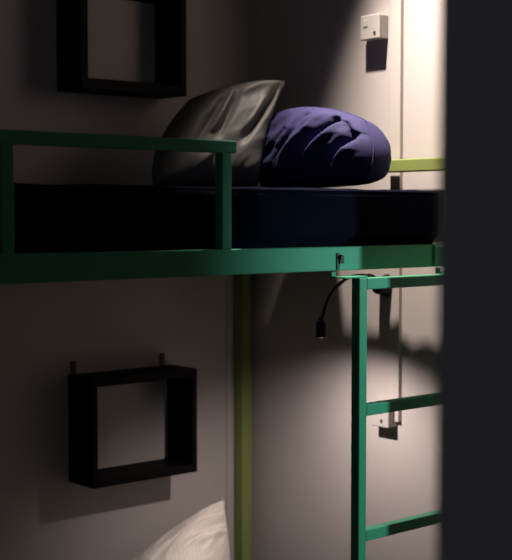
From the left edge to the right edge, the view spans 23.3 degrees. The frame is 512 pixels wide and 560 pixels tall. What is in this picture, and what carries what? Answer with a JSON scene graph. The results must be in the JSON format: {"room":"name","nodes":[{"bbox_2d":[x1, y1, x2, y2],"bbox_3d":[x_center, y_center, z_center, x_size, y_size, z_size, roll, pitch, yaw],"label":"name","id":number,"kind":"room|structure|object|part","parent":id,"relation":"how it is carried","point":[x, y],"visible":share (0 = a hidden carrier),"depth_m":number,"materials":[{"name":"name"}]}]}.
{"room":"dormitory","nodes":[
{"label":"dormitory","id":0,"kind":"room"},
{"bbox_2d":[0,0,247,559],"bbox_3d":[-1.609,-0.054,2.469,4.320,2.850,0.120,-3,4,-41],"label":"wall","id":1,"kind":"structure","parent":0,"point":[99,325],"depth_m":3.42,"materials":[{"name":"paint"}]},
{"bbox_2d":[56,0,185,98],"bbox_3d":[-0.360,-0.669,3.353,0.342,0.329,0.120,-3,4,-41],"label":"wall shelf","id":2,"kind":"object","parent":1,"relation":"attached to","point":[71,15],"visible":1,"depth_m":3.33,"materials":[{"name":"black laminate"}]},
{"bbox_3d":[-0.482,-0.645,3.249,0.021,0.237,0.120,-3,4,-41],"label":"panel","id":3,"kind":"part","parent":2,"relation":"part of","materials":[{"name":"black laminate"}]},
{"bbox_3d":[-0.360,-0.519,3.361,0.342,0.028,0.120,-3,4,-41],"label":"panel","id":4,"kind":"part","parent":2,"relation":"part of","materials":[{"name":"black laminate"}]},
{"bbox_3d":[-0.360,-0.783,3.347,0.342,0.028,0.120,-3,4,-41],"label":"panel","id":5,"kind":"part","parent":2,"relation":"part of","materials":[{"name":"black laminate"}]},
{"bbox_3d":[-0.239,-0.656,3.458,0.021,0.237,0.120,-3,4,-41],"label":"panel","id":6,"kind":"part","parent":2,"relation":"part of","materials":[{"name":"black laminate"}]},
{"bbox_2d":[68,353,196,488],"bbox_3d":[-0.337,0.381,3.428,0.349,0.329,0.120,-3,4,-41],"label":"wall shelf","id":7,"kind":"object","parent":1,"relation":"attached to","point":[84,471],"visible":1,"depth_m":3.38,"materials":[{"name":"black laminate"}]},
{"bbox_3d":[-0.464,0.404,3.320,0.016,0.247,0.120,-3,4,-41],"label":"panel","id":8,"kind":"part","parent":7,"relation":"part of","materials":[{"name":"black laminate"}]},
{"bbox_3d":[-0.337,0.264,3.422,0.349,0.023,0.120,-3,4,-41],"label":"panel","id":9,"kind":"part","parent":7,"relation":"part of","materials":[{"name":"black laminate"}]},
{"bbox_3d":[-0.337,0.533,3.436,0.349,0.023,0.120,-3,4,-41],"label":"panel","id":10,"kind":"part","parent":7,"relation":"part of","materials":[{"name":"black laminate"}]},
{"bbox_3d":[-0.211,0.393,3.537,0.016,0.247,0.120,-3,4,-41],"label":"panel","id":11,"kind":"part","parent":7,"relation":"part of","materials":[{"name":"black laminate"}]},
{"bbox_2d":[226,275,232,559],"bbox_3d":[-0.080,0.625,3.739,0.022,1.360,0.004,-3,4,-41],"label":"trim","id":12,"kind":"structure","parent":1,"relation":"attached to","point":[229,428],"depth_m":3.72,"materials":[{"name":"paint"}]},
{"bbox_2d":[248,0,439,559],"bbox_3d":[0.411,-0.100,3.340,0.120,2.850,1.190,-3,4,-41],"label":"wall","id":13,"kind":"structure","parent":0,"point":[301,380],"depth_m":3.47,"materials":[{"name":"paint"}]},
{"bbox_2d":[316,274,391,337],"bbox_3d":[0.249,0.062,3.229,0.283,0.156,0.062,-3,4,-42],"label":"reading lamp","id":14,"kind":"object","parent":13,"relation":"attached to","point":[321,324],"visible":0.66,"depth_m":3.15,"materials":[{"name":"black plastic"}]},
{"bbox_2d":[361,13,387,41],"bbox_3d":[0.315,-0.672,3.301,0.038,0.066,0.070,-3,4,-41],"label":"wall socket","id":15,"kind":"object","parent":13,"relation":"attached to","point":[374,27],"visible":1,"depth_m":3.28,"materials":[{"name":"grey plastic"}]},
{"bbox_2d":[372,400,396,427],"bbox_3d":[0.343,0.358,3.322,0.038,0.068,0.062,-3,4,-41],"label":"wall socket","id":16,"kind":"object","parent":13,"relation":"attached to","point":[386,420],"visible":0.46,"depth_m":3.30,"materials":[{"name":"grey plastic"}]},
{"bbox_2d":[389,0,403,421],"bbox_3d":[0.371,-0.571,3.260,0.012,1.900,0.034,-3,4,-41],"label":"trim","id":17,"kind":"structure","parent":13,"relation":"attached to","point":[397,6],"depth_m":3.27,"materials":[{"name":"grey plastic"}]},
{"bbox_3d":[0.257,1.473,1.514,5.800,0.100,4.120,-3,4,-41],"label":"floor","id":18,"kind":"structure","parent":0,"visible":0},
{"bbox_2d":[0,129,438,559],"bbox_3d":[-0.514,0.525,2.790,1.998,1.660,0.858,-3,4,-41],"label":"bunk bed","id":19,"kind":"object","parent":18,"relation":"on","point":[221,260],"visible":0.66,"depth_m":2.62,"materials":[{"name":"metal"}]},
{"bbox_3d":[-0.474,-0.264,2.276,1.123,0.026,0.026,-3,4,-41],"label":"guard rail","id":20,"kind":"part","parent":19,"relation":"part of","materials":[{"name":"green metal"}]},
{"bbox_3d":[-0.264,-0.029,2.470,1.922,0.055,0.026,-3,4,-41],"label":"rail","id":21,"kind":"part","parent":19,"relation":"part of","materials":[{"name":"green metal"}]},
{"bbox_2d":[14,183,438,253],"bbox_3d":[-0.513,-0.125,2.756,1.900,0.164,0.777,-3,4,-41],"label":"mattress","id":22,"kind":"object","parent":19,"relation":"on","point":[48,218],"visible":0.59,"depth_m":2.62,"materials":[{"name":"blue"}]},
{"bbox_2d":[152,80,284,186],"bbox_3d":[-0.104,-0.388,3.281,0.379,0.294,0.197,-3,4,-41],"label":"pillow","id":23,"kind":"object","parent":22,"relation":"on","point":[242,113],"visible":0.86,"depth_m":3.23,"materials":[{"name":"grey fabric"}]},
{"bbox_2d":[259,107,390,187],"bbox_3d":[0.158,-0.346,3.213,0.215,0.214,0.555,-2,3,-27],"label":"pillow","id":24,"kind":"object","parent":22,"relation":"on","point":[305,147],"visible":0.88,"depth_m":3.08,"materials":[{"name":"blue fabric"}]},
{"bbox_3d":[-0.039,0.475,3.739,0.038,1.660,0.038,-3,4,-41],"label":"post","id":25,"kind":"part","parent":19,"relation":"part of","materials":[{"name":"metal"}]},
{"bbox_2d":[331,267,437,559],"bbox_3d":[0.350,0.659,2.985,0.435,1.370,0.048,-3,4,-41],"label":"ladder","id":26,"kind":"object","parent":19,"relation":"attached to","point":[360,409],"visible":0.63,"depth_m":2.86,"materials":[{"name":"green metal"}]},
{"bbox_3d":[0.461,-0.060,3.070,0.060,0.050,0.008,-3,4,-41],"label":"corner plate","id":27,"kind":"part","parent":19,"relation":"part of","materials":[{"name":"green metal"}]},
{"bbox_3d":[-0.525,0.941,2.817,1.888,0.134,0.755,-3,4,-41],"label":"mattress","id":28,"kind":"object","parent":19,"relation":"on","visible":0},
{"bbox_2d":[131,500,229,559],"bbox_3d":[-0.299,0.755,3.297,0.254,0.185,0.791,1,3,20],"label":"pillow","id":29,"kind":"object","parent":28,"relation":"on","point":[203,535],"visible":1,"depth_m":3.46,"materials":[{"name":"beige fabric"}]},
{"bbox_2d":[436,0,511,559],"bbox_3d":[0.426,0.307,0.734,0.040,2.290,0.810,-3,4,-41],"label":"wall","id":30,"kind":"structure","parent":18,"relation":"on","point":[474,473],"depth_m":0.98,"materials":[{"name":"grey paint"}]}
]}

